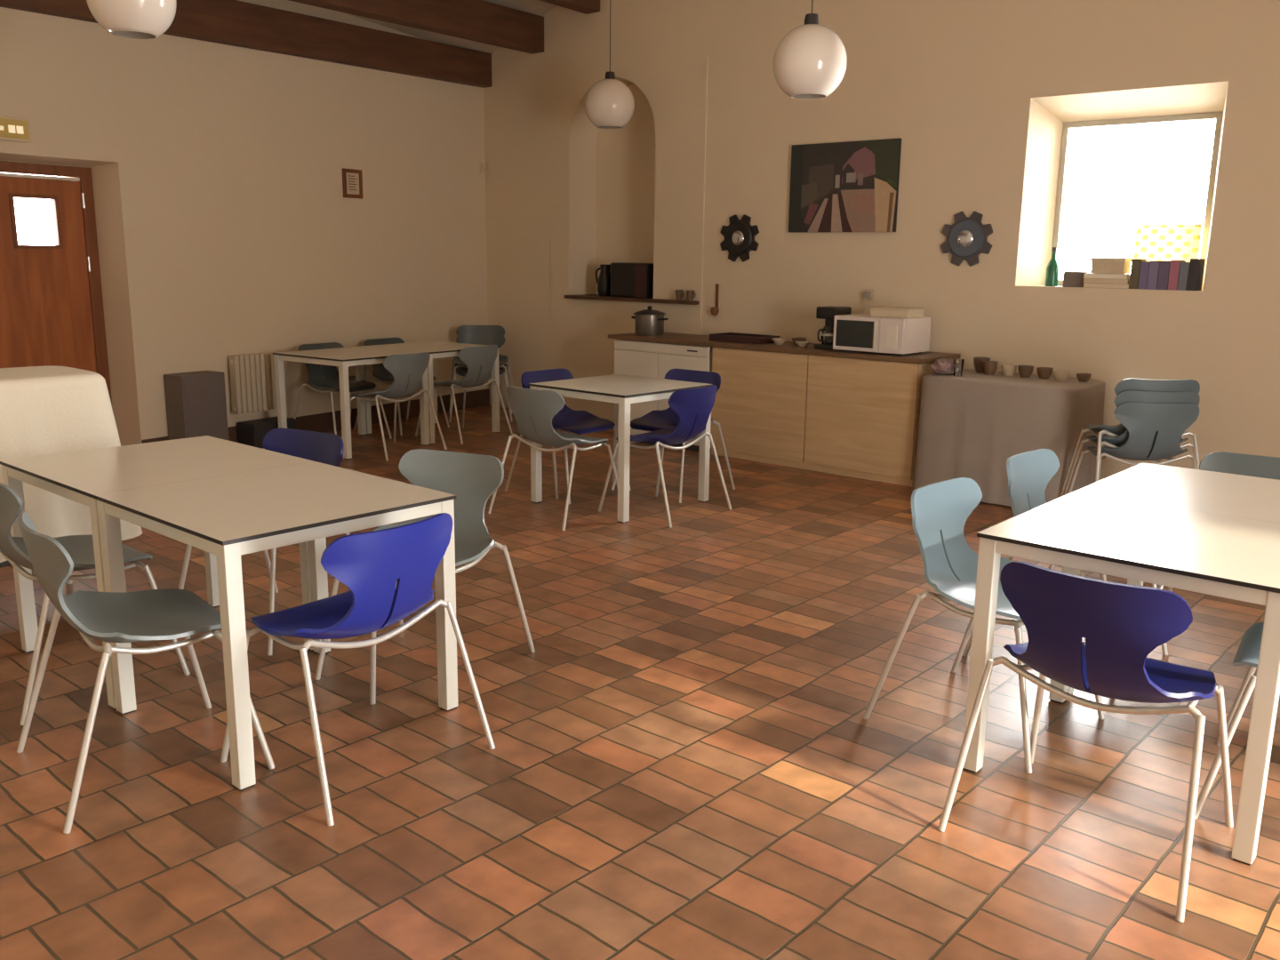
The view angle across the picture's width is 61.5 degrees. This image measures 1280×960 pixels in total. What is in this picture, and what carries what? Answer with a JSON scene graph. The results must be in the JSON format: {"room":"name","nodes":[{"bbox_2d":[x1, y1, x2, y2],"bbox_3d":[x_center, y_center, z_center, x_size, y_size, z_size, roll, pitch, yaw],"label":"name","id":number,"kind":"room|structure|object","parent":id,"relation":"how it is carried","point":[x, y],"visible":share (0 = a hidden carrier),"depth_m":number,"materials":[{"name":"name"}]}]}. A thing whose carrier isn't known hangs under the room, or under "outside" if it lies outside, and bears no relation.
{"room":"common room","nodes":[
{"label":"common room","id":0,"kind":"room"},
{"bbox_2d":[0,0,488,446],"bbox_3d":[-4.109,-2.790,6.782,0.500,5.600,10.200,8,14,31],"label":"wall","id":1,"kind":"structure","parent":0,"point":[226,226],"depth_m":8.28,"materials":[{"name":"paint"}]},
{"bbox_2d":[0,115,31,142],"bbox_3d":[-3.966,-2.172,6.622,0.055,0.140,0.400,8,14,31],"label":"exit sign","id":2,"kind":"object","parent":1,"relation":"attached to","point":[13,129],"visible":1,"depth_m":6.69,"materials":[{"name":"yellow plastic"}]},
{"bbox_2d":[0,160,111,405],"bbox_3d":[-4.104,-1.071,7.217,0.135,2.053,1.071,8,14,31],"label":"door","id":3,"kind":"structure","parent":1,"relation":"in","point":[52,311],"depth_m":7.32,"materials":[{"name":"brown wood"}]},
{"bbox_2d":[228,351,287,414],"bbox_3d":[-3.009,-0.770,8.458,0.110,0.450,0.500,8,14,31],"label":"radiator","id":4,"kind":"object","parent":1,"relation":"attached to","point":[252,376],"visible":0.86,"depth_m":8.36,"materials":[{"name":"white metal"}]},
{"bbox_2d":[141,388,489,443],"bbox_3d":[-2.558,-0.527,9.343,0.014,0.165,3.850,8,14,31],"label":"baseboard","id":5,"kind":"structure","parent":1,"relation":"attached to","point":[320,422],"depth_m":9.70,"materials":[{"name":"paint"}]},
{"bbox_2d":[342,168,363,198],"bbox_3d":[-2.430,-2.506,9.088,0.021,0.235,0.210,8,14,31],"label":"picture frame","id":6,"kind":"object","parent":1,"relation":"attached to","point":[352,180],"visible":1,"depth_m":9.08,"materials":[{"name":"brown wood"}]},
{"bbox_2d":[346,172,359,194],"bbox_3d":[-2.435,-2.506,9.091,0.009,0.177,0.152,8,14,31],"label":"print","id":7,"kind":"object","parent":6,"relation":"attached to","point":[352,178],"depth_m":9.09,"materials":[{"name":"paper"}]},
{"bbox_2d":[344,0,557,53],"bbox_3d":[-0.653,-3.546,3.805,11.500,2.339,10.186,11,15,40],"label":"ceiling","id":8,"kind":"structure","parent":0,"point":[537,7],"depth_m":9.51,"materials":[{"name":"paint"}]},
{"bbox_2d":[86,0,176,39],"bbox_3d":[-2.425,-3.027,4.993,0.400,1.805,0.400,11,15,40],"label":"pendant lamp","id":9,"kind":"object","parent":8,"relation":"hanging from","point":[128,19],"visible":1,"depth_m":5.06,"materials":[{"name":"white glass"}]},
{"bbox_2d":[0,0,491,87],"bbox_3d":[-3.865,-3.051,6.578,0.171,0.301,9.050,8,15,31],"label":"ceiling beam","id":10,"kind":"structure","parent":8,"relation":"attached to","point":[229,22],"depth_m":8.40,"materials":[{"name":"brown wood"}]},
{"bbox_2d":[288,0,543,54],"bbox_3d":[-3.321,-3.179,6.068,0.171,0.301,9.050,8,15,31],"label":"ceiling beam","id":11,"kind":"structure","parent":8,"relation":"attached to","point":[476,20],"depth_m":8.81,"materials":[{"name":"brown wood"}]},
{"bbox_2d":[539,0,599,14],"bbox_3d":[-2.794,-3.328,5.568,0.171,0.301,9.050,8,15,31],"label":"ceiling beam","id":12,"kind":"structure","parent":8,"relation":"attached to","point":[584,6],"depth_m":9.07,"materials":[{"name":"brown wood"}]},
{"bbox_2d":[584,0,634,128],"bbox_3d":[-0.234,-3.609,8.511,0.400,1.564,0.400,11,15,40],"label":"pendant lamp","id":13,"kind":"object","parent":8,"relation":"hanging from","point":[609,103],"visible":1,"depth_m":8.50,"materials":[{"name":"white glass"}]},
{"bbox_2d":[773,0,847,98],"bbox_3d":[0.947,-3.413,5.662,0.400,2.647,0.400,11,15,40],"label":"pendant lamp","id":14,"kind":"object","parent":8,"relation":"hanging from","point":[810,61],"visible":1,"depth_m":5.76,"materials":[{"name":"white glass"}]},
{"bbox_2d":[0,404,1279,959],"bbox_3d":[-0.634,0.623,4.609,11.300,0.100,9.786,11,15,40],"label":"floor","id":15,"kind":"structure","parent":0,"point":[685,763],"depth_m":3.18,"materials":[{"name":"tile"}]},
{"bbox_2d":[0,560,72,583],"bbox_3d":[-2.745,0.085,4.405,0.460,0.980,0.900,11,15,40],"label":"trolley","id":16,"kind":"object","parent":15,"relation":"on","point":[5,563],"visible":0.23,"depth_m":4.33,"materials":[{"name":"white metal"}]},
{"bbox_2d":[0,560,11,567],"bbox_3d":[-2.748,0.306,4.452,0.460,0.030,0.900,11,15,40],"label":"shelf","id":17,"kind":"object","parent":16,"relation":"attached to","point":[4,564],"depth_m":4.33,"materials":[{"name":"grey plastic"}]},
{"bbox_2d":[0,365,142,562],"bbox_3d":[-2.752,-0.068,4.360,0.723,0.701,1.219,11,15,40],"label":"cloth","id":18,"kind":"object","parent":16,"relation":"on","point":[50,409],"visible":0.66,"depth_m":4.36,"materials":[{"name":"white fabric"}]},
{"bbox_2d":[0,482,190,725],"bbox_3d":[-2.031,0.331,3.796,0.618,0.774,0.578,11,15,40],"label":"dining chair","id":19,"kind":"object","parent":15,"relation":"on","point":[80,548],"visible":0.64,"depth_m":3.61,"materials":[{"name":"metal"}]},
{"bbox_2d":[16,512,275,833],"bbox_3d":[-1.485,0.471,3.160,0.578,0.774,0.618,-9,15,-39],"label":"dining chair","id":20,"kind":"object","parent":15,"relation":"on","point":[147,615],"visible":0.98,"depth_m":3.13,"materials":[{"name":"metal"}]},
{"bbox_2d":[0,435,313,709],"bbox_3d":[-1.794,0.292,4.067,0.820,0.740,0.804,11,15,40],"label":"dining table","id":21,"kind":"object","parent":15,"relation":"on","point":[76,476],"visible":0.54,"depth_m":3.97,"materials":[{"name":"white laminate"}]},
{"bbox_2d":[163,370,228,440],"bbox_3d":[-3.278,-0.481,7.962,0.207,0.620,0.365,8,14,31],"label":"base cabinet","id":22,"kind":"object","parent":15,"relation":"on","point":[196,401],"visible":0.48,"depth_m":7.85,"materials":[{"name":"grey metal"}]},
{"bbox_2d":[178,427,350,655],"bbox_3d":[-1.512,0.213,4.393,0.618,0.774,0.578,7,13,28],"label":"dining chair","id":23,"kind":"object","parent":15,"relation":"on","point":[325,448],"visible":0.16,"depth_m":4.51,"materials":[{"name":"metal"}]},
{"bbox_2d":[236,416,295,448],"bbox_3d":[-2.951,-0.374,8.500,0.220,0.200,0.400,8,14,31],"label":"storage box","id":24,"kind":"object","parent":15,"relation":"on","point":[252,433],"visible":0.49,"depth_m":8.34,"materials":[{"name":"grey plastic"}]},
{"bbox_2d":[93,461,458,791],"bbox_3d":[-1.176,0.410,3.538,0.820,0.740,0.804,11,15,40],"label":"dining table","id":25,"kind":"object","parent":15,"relation":"on","point":[228,517],"visible":0.92,"depth_m":3.36,"materials":[{"name":"white laminate"}]},
{"bbox_2d":[293,342,391,438],"bbox_3d":[-2.451,-0.714,8.768,0.578,0.774,0.618,9,14,34],"label":"dining chair","id":26,"kind":"object","parent":15,"relation":"on","point":[316,380],"visible":0.7,"depth_m":8.79,"materials":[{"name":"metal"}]},
{"bbox_2d":[272,346,429,459],"bbox_3d":[-2.252,-0.629,8.443,0.820,0.740,0.840,9,14,35],"label":"dining table","id":27,"kind":"object","parent":15,"relation":"on","point":[342,357],"visible":0.77,"depth_m":8.28,"materials":[{"name":"white laminate"}]},
{"bbox_2d":[220,512,495,826],"bbox_3d":[-0.861,0.469,3.212,0.578,0.774,0.618,10,15,37],"label":"dining chair","id":28,"kind":"object","parent":15,"relation":"on","point":[370,564],"visible":0.99,"depth_m":3.04,"materials":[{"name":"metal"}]},
{"bbox_2d":[341,352,447,460],"bbox_3d":[-1.921,-0.604,8.277,0.578,0.774,0.618,9,14,34],"label":"dining chair","id":29,"kind":"object","parent":15,"relation":"on","point":[404,367],"visible":0.98,"depth_m":8.10,"materials":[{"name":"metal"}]},
{"bbox_2d":[353,337,449,435],"bbox_3d":[-2.073,-0.832,9.355,0.578,0.774,0.618,9,14,34],"label":"dining chair","id":30,"kind":"object","parent":15,"relation":"on","point":[385,377],"visible":0.39,"depth_m":9.36,"materials":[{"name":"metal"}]},
{"bbox_2d":[314,448,535,679],"bbox_3d":[-0.795,0.316,3.949,0.618,0.774,0.578,6,13,22],"label":"dining chair","id":31,"kind":"object","parent":15,"relation":"on","point":[473,478],"visible":0.43,"depth_m":4.07,"materials":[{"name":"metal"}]},
{"bbox_2d":[360,341,499,444],"bbox_3d":[-1.766,-0.761,9.105,0.820,0.740,0.820,9,14,35],"label":"dining table","id":32,"kind":"object","parent":15,"relation":"on","point":[436,349],"visible":0.56,"depth_m":9.03,"materials":[{"name":"white laminate"}]},
{"bbox_2d":[415,344,512,443],"bbox_3d":[-1.489,-0.752,9.014,0.578,0.774,0.618,9,14,34],"label":"dining chair","id":33,"kind":"object","parent":15,"relation":"on","point":[479,361],"visible":0.94,"depth_m":8.84,"materials":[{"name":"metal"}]},
{"bbox_2d":[448,333,511,422],"bbox_3d":[-1.484,-0.964,10.028,0.618,0.774,0.578,-1,12,-7],"label":"dining chair","id":34,"kind":"object","parent":15,"relation":"on","point":[498,340],"visible":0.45,"depth_m":10.15,"materials":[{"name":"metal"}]},
{"bbox_2d":[448,325,512,413],"bbox_3d":[-1.484,-1.040,10.027,0.618,0.774,0.578,-1,12,-7],"label":"dining chair","id":35,"kind":"object","parent":34,"relation":"on","point":[462,330],"visible":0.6,"depth_m":10.18,"materials":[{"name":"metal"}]},
{"bbox_2d":[488,385,617,530],"bbox_3d":[-0.478,-0.176,6.321,0.618,0.774,0.578,10,15,38],"label":"dining chair","id":36,"kind":"object","parent":15,"relation":"on","point":[534,411],"visible":0.99,"depth_m":6.12,"materials":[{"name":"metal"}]},
{"bbox_2d":[504,368,631,503],"bbox_3d":[-0.457,-0.306,6.947,0.578,0.774,0.618,11,15,40],"label":"dining chair","id":37,"kind":"object","parent":15,"relation":"on","point":[580,422],"visible":0.62,"depth_m":6.99,"materials":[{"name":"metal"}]},
{"bbox_2d":[528,374,712,523],"bbox_3d":[-0.118,-0.226,6.653,0.787,0.740,0.812,11,15,40],"label":"dining table","id":38,"kind":"object","parent":15,"relation":"on","point":[622,390],"visible":0.84,"depth_m":6.43,"materials":[{"name":"white laminate"}]},
{"bbox_2d":[614,339,713,452],"bbox_3d":[0.342,-0.725,8.852,0.980,0.830,0.604,11,15,40],"label":"base cabinet","id":39,"kind":"object","parent":15,"relation":"on","point":[631,357],"visible":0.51,"depth_m":8.62,"materials":[{"name":"white wood"}]},
{"bbox_2d":[597,384,732,527],"bbox_3d":[0.152,-0.189,6.426,0.578,0.774,0.618,10,15,38],"label":"dining chair","id":40,"kind":"object","parent":15,"relation":"on","point":[693,407],"visible":0.91,"depth_m":6.25,"materials":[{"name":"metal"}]},
{"bbox_2d":[611,368,735,503],"bbox_3d":[0.218,-0.314,7.027,0.618,0.774,0.578,10,15,38],"label":"dining chair","id":41,"kind":"object","parent":15,"relation":"on","point":[668,419],"visible":0.52,"depth_m":7.08,"materials":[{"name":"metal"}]},
{"bbox_2d":[710,347,959,487],"bbox_3d":[1.389,-0.527,7.960,1.720,0.835,0.600,11,15,40],"label":"base cabinet","id":42,"kind":"object","parent":15,"relation":"on","point":[842,416],"visible":0.86,"depth_m":7.66,"materials":[{"name":"brown wood"}]},
{"bbox_2d":[608,332,960,363],"bbox_3d":[0.987,-1.025,8.194,2.810,0.032,0.600,11,15,40],"label":"countertop","id":43,"kind":"structure","parent":42,"relation":"on","point":[672,338],"depth_m":7.85,"materials":[{"name":"brown wood"}]},
{"bbox_2d":[631,305,668,335],"bbox_3d":[0.080,-1.324,8.909,0.269,0.235,0.315,-1,12,-10],"label":"cooking pot","id":44,"kind":"object","parent":43,"relation":"on","point":[648,322],"visible":1,"depth_m":8.81,"materials":[{"name":"metal"}]},
{"bbox_2d":[709,332,780,343],"bbox_3d":[0.812,-1.103,8.353,0.480,0.050,0.280,11,15,40],"label":"serving tray","id":45,"kind":"object","parent":43,"relation":"on","point":[732,337],"visible":0.9,"depth_m":8.27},
{"bbox_2d":[771,337,785,344],"bbox_3d":[1.043,-1.040,8.078,0.110,0.045,0.110,11,15,40],"label":"bowl","id":46,"kind":"object","parent":43,"relation":"on","point":[777,340],"visible":1,"depth_m":8.04,"materials":[{"name":"beige ceramic"}]},
{"bbox_2d":[792,337,806,345],"bbox_3d":[1.188,-1.034,8.031,0.110,0.055,0.110,11,15,40],"label":"bowl","id":47,"kind":"object","parent":43,"relation":"on","point":[794,340],"visible":0.62,"depth_m":8.00,"materials":[{"name":"brown ceramic"}]},
{"bbox_2d":[794,341,809,346],"bbox_3d":[1.196,-1.001,7.922,0.110,0.035,0.110,11,15,40],"label":"bowl","id":48,"kind":"object","parent":43,"relation":"on","point":[798,343],"visible":1,"depth_m":7.89,"materials":[{"name":"beige ceramic"}]},
{"bbox_2d":[814,305,851,350],"bbox_3d":[1.379,-1.096,7.742,0.170,0.300,0.257,11,15,40],"label":"coffee maker","id":49,"kind":"object","parent":43,"relation":"on","point":[828,313],"visible":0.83,"depth_m":7.70,"materials":[{"name":"black plastic"}]},
{"bbox_2d":[832,313,931,355],"bbox_3d":[1.686,-1.020,7.520,0.540,0.250,0.422,11,15,40],"label":"microwave oven","id":50,"kind":"object","parent":43,"relation":"on","point":[866,332],"visible":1,"depth_m":7.36,"materials":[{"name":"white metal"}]},
{"bbox_2d":[870,306,925,318],"bbox_3d":[1.784,-1.163,7.447,0.290,0.062,0.250,11,15,40],"label":"cardboard box","id":51,"kind":"object","parent":50,"relation":"on","point":[901,312],"visible":1,"depth_m":7.36,"materials":[{"name":"cardboard"}]},
{"bbox_2d":[863,477,1104,773],"bbox_3d":[1.172,0.425,3.550,0.578,0.774,0.618,12,16,43],"label":"dining chair","id":52,"kind":"object","parent":15,"relation":"on","point":[940,510],"visible":0.64,"depth_m":3.60,"materials":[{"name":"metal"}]},
{"bbox_2d":[912,368,1105,506],"bbox_3d":[2.399,-0.288,7.005,1.059,0.760,0.740,11,15,40],"label":"tablecloth","id":53,"kind":"object","parent":15,"relation":"on","point":[970,425],"visible":0.76,"depth_m":6.72,"materials":[{"name":"grey fabric"}]},
{"bbox_2d":[930,358,961,375],"bbox_3d":[2.020,-0.752,7.093,0.188,0.101,0.319,9,14,34],"label":"crumpled cloth","id":54,"kind":"object","parent":53,"relation":"on","point":[945,366],"visible":0.95,"depth_m":7.01,"materials":[{"name":"pink fabric"}]},
{"bbox_2d":[953,358,964,376],"bbox_3d":[2.061,-0.728,6.959,0.064,0.110,0.064,11,15,40],"label":"drinking glass","id":55,"kind":"object","parent":53,"relation":"on","point":[955,358],"visible":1,"depth_m":6.95,"materials":[{"name":"clear glass"}]},
{"bbox_2d":[973,356,990,373],"bbox_3d":[2.286,-0.769,7.197,0.109,0.100,0.110,11,15,40],"label":"bowl","id":56,"kind":"object","parent":53,"relation":"on","point":[978,360],"visible":0.77,"depth_m":7.17,"materials":[{"name":"brown ceramic"}]},
{"bbox_2d":[982,360,998,375],"bbox_3d":[2.308,-0.739,7.089,0.099,0.085,0.100,11,15,40],"label":"bowl","id":57,"kind":"object","parent":53,"relation":"on","point":[989,367],"visible":1,"depth_m":7.06,"materials":[{"name":"brown ceramic"}]},
{"bbox_2d":[1000,364,1016,375],"bbox_3d":[2.411,-0.717,7.028,0.099,0.070,0.100,11,15,40],"label":"bowl","id":58,"kind":"object","parent":53,"relation":"on","point":[1008,370],"visible":1,"depth_m":7.00,"materials":[{"name":"beige ceramic"}]},
{"bbox_2d":[1017,365,1033,377],"bbox_3d":[2.488,-0.699,6.936,0.099,0.075,0.100,11,15,40],"label":"bowl","id":59,"kind":"object","parent":53,"relation":"on","point":[1024,371],"visible":1,"depth_m":6.90,"materials":[{"name":"brown ceramic"}]},
{"bbox_2d":[1036,367,1053,379],"bbox_3d":[2.588,-0.683,6.877,0.099,0.070,0.100,11,15,40],"label":"bowl","id":60,"kind":"object","parent":53,"relation":"on","point":[1043,372],"visible":1,"depth_m":6.85,"materials":[{"name":"brown ceramic"}]},
{"bbox_2d":[1053,369,1071,381],"bbox_3d":[2.665,-0.658,6.786,0.109,0.060,0.110,11,15,40],"label":"bowl","id":61,"kind":"object","parent":53,"relation":"on","point":[1060,375],"visible":1,"depth_m":6.75,"materials":[{"name":"beige ceramic"}]},
{"bbox_2d":[1076,373,1091,382],"bbox_3d":[2.781,-0.642,6.740,0.089,0.050,0.090,11,15,40],"label":"bowl","id":62,"kind":"object","parent":53,"relation":"on","point":[1081,377],"visible":1,"depth_m":6.71,"materials":[{"name":"brown ceramic"}]},
{"bbox_2d":[962,448,1167,655],"bbox_3d":[1.681,0.309,4.143,0.578,0.774,0.618,12,16,42],"label":"dining chair","id":63,"kind":"object","parent":15,"relation":"on","point":[1028,473],"visible":0.33,"depth_m":4.25,"materials":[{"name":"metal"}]},
{"bbox_2d":[937,560,1233,921],"bbox_3d":[1.230,0.574,2.843,0.618,0.774,0.578,11,15,40],"label":"dining chair","id":64,"kind":"object","parent":15,"relation":"on","point":[1120,625],"visible":1,"depth_m":2.65,"materials":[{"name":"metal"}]},
{"bbox_2d":[962,492,1279,865],"bbox_3d":[1.520,0.517,3.204,0.799,0.740,0.761,11,15,40],"label":"dining table","id":65,"kind":"object","parent":15,"relation":"on","point":[1222,556],"visible":0.97,"depth_m":3.00,"materials":[{"name":"white laminate"}]},
{"bbox_2d":[1067,401,1199,494],"bbox_3d":[2.822,-0.091,6.129,0.618,0.774,0.578,1,12,1],"label":"dining chair","id":66,"kind":"object","parent":15,"relation":"on","point":[1141,420],"visible":0.92,"depth_m":5.87,"materials":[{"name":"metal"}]},
{"bbox_2d":[1064,390,1199,495],"bbox_3d":[2.822,-0.154,6.127,0.618,0.774,0.578,1,12,1],"label":"dining chair","id":67,"kind":"object","parent":66,"relation":"on","point":[1126,396],"visible":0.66,"depth_m":5.85,"materials":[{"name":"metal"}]},
{"bbox_2d":[1060,377,1199,496],"bbox_3d":[2.822,-0.217,6.126,0.618,0.774,0.578,1,12,1],"label":"dining chair","id":68,"kind":"object","parent":67,"relation":"on","point":[1126,384],"visible":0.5,"depth_m":5.87,"materials":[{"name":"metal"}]},
{"bbox_2d":[1067,462,1279,694],"bbox_3d":[2.022,0.406,3.767,0.799,0.740,0.761,11,15,40],"label":"dining table","id":69,"kind":"object","parent":15,"relation":"on","point":[1254,498],"visible":0.34,"depth_m":3.72,"materials":[{"name":"white laminate"}]},
{"bbox_2d":[1157,451,1279,591],"bbox_3d":[2.320,0.321,4.123,0.618,0.774,0.578,10,15,36],"label":"dining chair","id":70,"kind":"object","parent":15,"relation":"on","point":[1265,467],"visible":0.12,"depth_m":4.28,"materials":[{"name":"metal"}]},
{"bbox_2d":[1195,622,1263,818],"bbox_3d":[1.936,0.553,2.988,0.578,0.774,0.618,9,14,33],"label":"dining chair","id":71,"kind":"object","parent":15,"relation":"on","point":[1248,652],"visible":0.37,"depth_m":2.98,"materials":[{"name":"metal"}]},
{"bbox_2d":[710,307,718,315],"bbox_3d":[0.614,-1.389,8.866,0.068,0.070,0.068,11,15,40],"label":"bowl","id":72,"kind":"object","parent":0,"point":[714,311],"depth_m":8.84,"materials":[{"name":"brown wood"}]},
{"bbox_2d":[483,0,1279,479],"bbox_3d":[2.361,-2.841,7.449,11.050,5.600,0.560,11,15,40],"label":"wall","id":73,"kind":"structure","parent":0,"point":[979,96],"depth_m":7.46,"materials":[{"name":"paint"}]},
{"bbox_2d":[549,55,708,422],"bbox_3d":[-0.157,-2.011,9.473,1.800,3.080,0.012,11,15,40],"label":"wall","id":74,"kind":"structure","parent":73,"relation":"attached to","point":[676,91],"depth_m":9.16,"materials":[{"name":"paint"}]},
{"bbox_2d":[564,294,699,304],"bbox_3d":[0.013,-1.611,9.574,1.520,0.030,0.425,11,15,40],"label":"niche shelf","id":75,"kind":"object","parent":73,"relation":"attached to","point":[578,296],"visible":0.93,"depth_m":9.40,"materials":[{"name":"brown wood"}]},
{"bbox_2d":[595,264,610,295],"bbox_3d":[-0.319,-1.823,9.808,0.150,0.280,0.176,-2,12,-13],"label":"jug","id":76,"kind":"object","parent":75,"relation":"on","point":[604,281],"visible":0.94,"depth_m":9.75,"materials":[{"name":"black plastic"}]},
{"bbox_2d":[610,262,653,298],"bbox_3d":[-0.025,-1.777,9.556,0.440,0.300,0.244,11,15,40],"label":"microwave oven","id":77,"kind":"object","parent":75,"relation":"on","point":[628,280],"visible":0.87,"depth_m":9.44,"materials":[{"name":"black plastic"}]},
{"bbox_2d":[675,289,684,300],"bbox_3d":[0.330,-1.556,9.047,0.066,0.085,0.078,-2,12,-14],"label":"cup","id":78,"kind":"object","parent":75,"relation":"on","point":[678,292],"visible":1,"depth_m":9.03,"materials":[{"name":"brown ceramic"}]},
{"bbox_2d":[686,290,695,300],"bbox_3d":[0.420,-1.539,8.970,0.066,0.085,0.078,-2,12,-14],"label":"cup","id":79,"kind":"object","parent":75,"relation":"on","point":[690,293],"visible":1,"depth_m":8.95,"materials":[{"name":"brown ceramic"}]},
{"bbox_2d":[710,283,719,315],"bbox_3d":[0.616,-1.482,8.847,0.068,0.260,0.068,11,15,40],"label":"ladle","id":80,"kind":"object","parent":73,"relation":"hanging from","point":[714,311],"visible":1,"depth_m":8.85,"materials":[{"name":"brown wood"}]},
{"bbox_2d":[720,214,759,261],"bbox_3d":[0.790,-1.939,8.618,0.370,0.370,0.044,11,15,40],"label":"wall decoration","id":81,"kind":"object","parent":73,"relation":"attached to","point":[740,235],"visible":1,"depth_m":8.60,"materials":[{"name":"black metal"}]},
{"bbox_2d":[731,231,743,245],"bbox_3d":[0.784,-1.938,8.611,0.116,0.116,0.024,11,15,40],"label":"mirror","id":82,"kind":"object","parent":81,"relation":"attached to","point":[737,236],"depth_m":8.60,"materials":[{"name":"clear glass"}]},
{"bbox_2d":[788,137,901,232],"bbox_3d":[1.497,-2.164,7.951,0.905,0.645,0.032,11,15,40],"label":"picture","id":83,"kind":"object","parent":73,"relation":"attached to","point":[847,186],"visible":1,"depth_m":7.92,"materials":[{"name":"multicoloured paper"}]},
{"bbox_2d":[863,288,873,313],"bbox_3d":[1.657,-1.218,7.947,0.080,0.381,0.104,11,15,40],"label":"wall socket","id":84,"kind":"object","parent":73,"relation":"attached to","point":[868,293],"visible":0.7,"depth_m":7.93,"materials":[{"name":"plastic"}]},
{"bbox_2d":[940,210,992,266],"bbox_3d":[2.237,-1.656,7.382,0.370,0.370,0.044,11,15,40],"label":"wall decoration","id":85,"kind":"object","parent":73,"relation":"attached to","point":[966,239],"visible":1,"depth_m":7.37,"materials":[{"name":"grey metal"}]},
{"bbox_2d":[957,230,973,247],"bbox_3d":[2.231,-1.655,7.375,0.116,0.116,0.024,11,15,40],"label":"mirror","id":86,"kind":"object","parent":85,"relation":"attached to","point":[964,237],"depth_m":7.36,"materials":[{"name":"clear glass"}]},
{"bbox_2d":[1044,247,1059,286],"bbox_3d":[2.756,-1.422,7.172,0.083,0.255,0.084,11,15,40],"label":"bottle","id":87,"kind":"object","parent":73,"relation":"on","point":[1052,268],"visible":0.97,"depth_m":7.15,"materials":[{"name":"green glass"}]},
{"bbox_2d":[1062,271,1091,287],"bbox_3d":[2.903,-1.326,7.101,0.150,0.100,0.180,11,15,40],"label":"tin","id":88,"kind":"object","parent":73,"relation":"on","point":[1070,278],"visible":0.74,"depth_m":7.04,"materials":[{"name":"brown metal"}]},
{"bbox_2d":[1083,282,1128,288],"bbox_3d":[3.031,-1.252,6.926,0.280,0.029,0.170,11,15,40],"label":"book","id":89,"kind":"object","parent":73,"relation":"on","point":[1085,284],"visible":0.73,"depth_m":6.86,"materials":[{"name":"beige paper"}]},
{"bbox_2d":[1083,278,1129,283],"bbox_3d":[3.028,-1.284,6.929,0.274,0.029,0.160,11,15,40],"label":"book","id":90,"kind":"object","parent":89,"relation":"on","point":[1085,280],"visible":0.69,"depth_m":6.87,"materials":[{"name":"paper"}]},
{"bbox_2d":[1083,273,1129,279],"bbox_3d":[3.025,-1.315,6.933,0.268,0.029,0.150,11,15,40],"label":"book","id":91,"kind":"object","parent":90,"relation":"on","point":[1085,276],"visible":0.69,"depth_m":6.86,"materials":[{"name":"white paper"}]},
{"bbox_2d":[1090,257,1132,273],"bbox_3d":[3.029,-1.377,6.910,0.210,0.100,0.150,11,15,40],"label":"box","id":92,"kind":"object","parent":91,"relation":"on","point":[1099,265],"visible":0.93,"depth_m":6.85,"materials":[{"name":"cardboard"}]},
{"bbox_2d":[1050,112,1223,287],"bbox_3d":[3.208,-1.799,7.006,0.973,1.072,0.060,11,15,40],"label":"window","id":93,"kind":"structure","parent":73,"relation":"in","point":[1213,116],"depth_m":6.92,"materials":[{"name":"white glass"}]},
{"bbox_2d":[1128,258,1146,288],"bbox_3d":[3.140,-1.300,6.780,0.055,0.186,0.122,11,15,40],"label":"book","id":94,"kind":"object","parent":73,"relation":"on","point":[1135,268],"visible":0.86,"depth_m":6.73,"materials":[{"name":"paper"}]},
{"bbox_2d":[1138,261,1150,289],"bbox_3d":[3.181,-1.285,6.747,0.050,0.171,0.122,11,15,40],"label":"book","id":95,"kind":"object","parent":73,"relation":"on","point":[1145,265],"visible":0.75,"depth_m":6.70,"materials":[{"name":"paper"}]},
{"bbox_2d":[1146,260,1160,289],"bbox_3d":[3.222,-1.279,6.711,0.055,0.176,0.122,11,15,40],"label":"book","id":96,"kind":"object","parent":73,"relation":"on","point":[1154,265],"visible":0.77,"depth_m":6.67,"materials":[{"name":"paper"}]},
{"bbox_2d":[1156,260,1170,289],"bbox_3d":[3.267,-1.271,6.673,0.061,0.176,0.122,11,15,40],"label":"book","id":97,"kind":"object","parent":73,"relation":"on","point":[1164,272],"visible":0.77,"depth_m":6.63,"materials":[{"name":"paper"}]},
{"bbox_2d":[1133,224,1201,262],"bbox_3d":[3.324,-1.410,6.797,0.370,0.400,0.090,11,15,40],"label":"patterned bag","id":98,"kind":"object","parent":73,"relation":"on","point":[1162,242],"visible":0.56,"depth_m":6.75,"materials":[{"name":"yellow fabric"}]},
{"bbox_2d":[1167,260,1185,290],"bbox_3d":[3.312,-1.264,6.633,0.055,0.181,0.122,11,15,40],"label":"book","id":99,"kind":"object","parent":73,"relation":"on","point":[1175,265],"visible":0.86,"depth_m":6.59,"materials":[{"name":"paper"}]},
{"bbox_2d":[1177,262,1189,290],"bbox_3d":[3.353,-1.252,6.599,0.050,0.171,0.122,11,15,40],"label":"book","id":100,"kind":"object","parent":73,"relation":"on","point":[1184,268],"visible":0.76,"depth_m":6.55,"materials":[{"name":"grey paper"}]},
{"bbox_2d":[1186,258,1205,290],"bbox_3d":[3.394,-1.254,6.562,0.055,0.191,0.122,11,15,40],"label":"book","id":101,"kind":"object","parent":73,"relation":"on","point":[1196,266],"visible":1,"depth_m":6.52,"materials":[{"name":"paper"}]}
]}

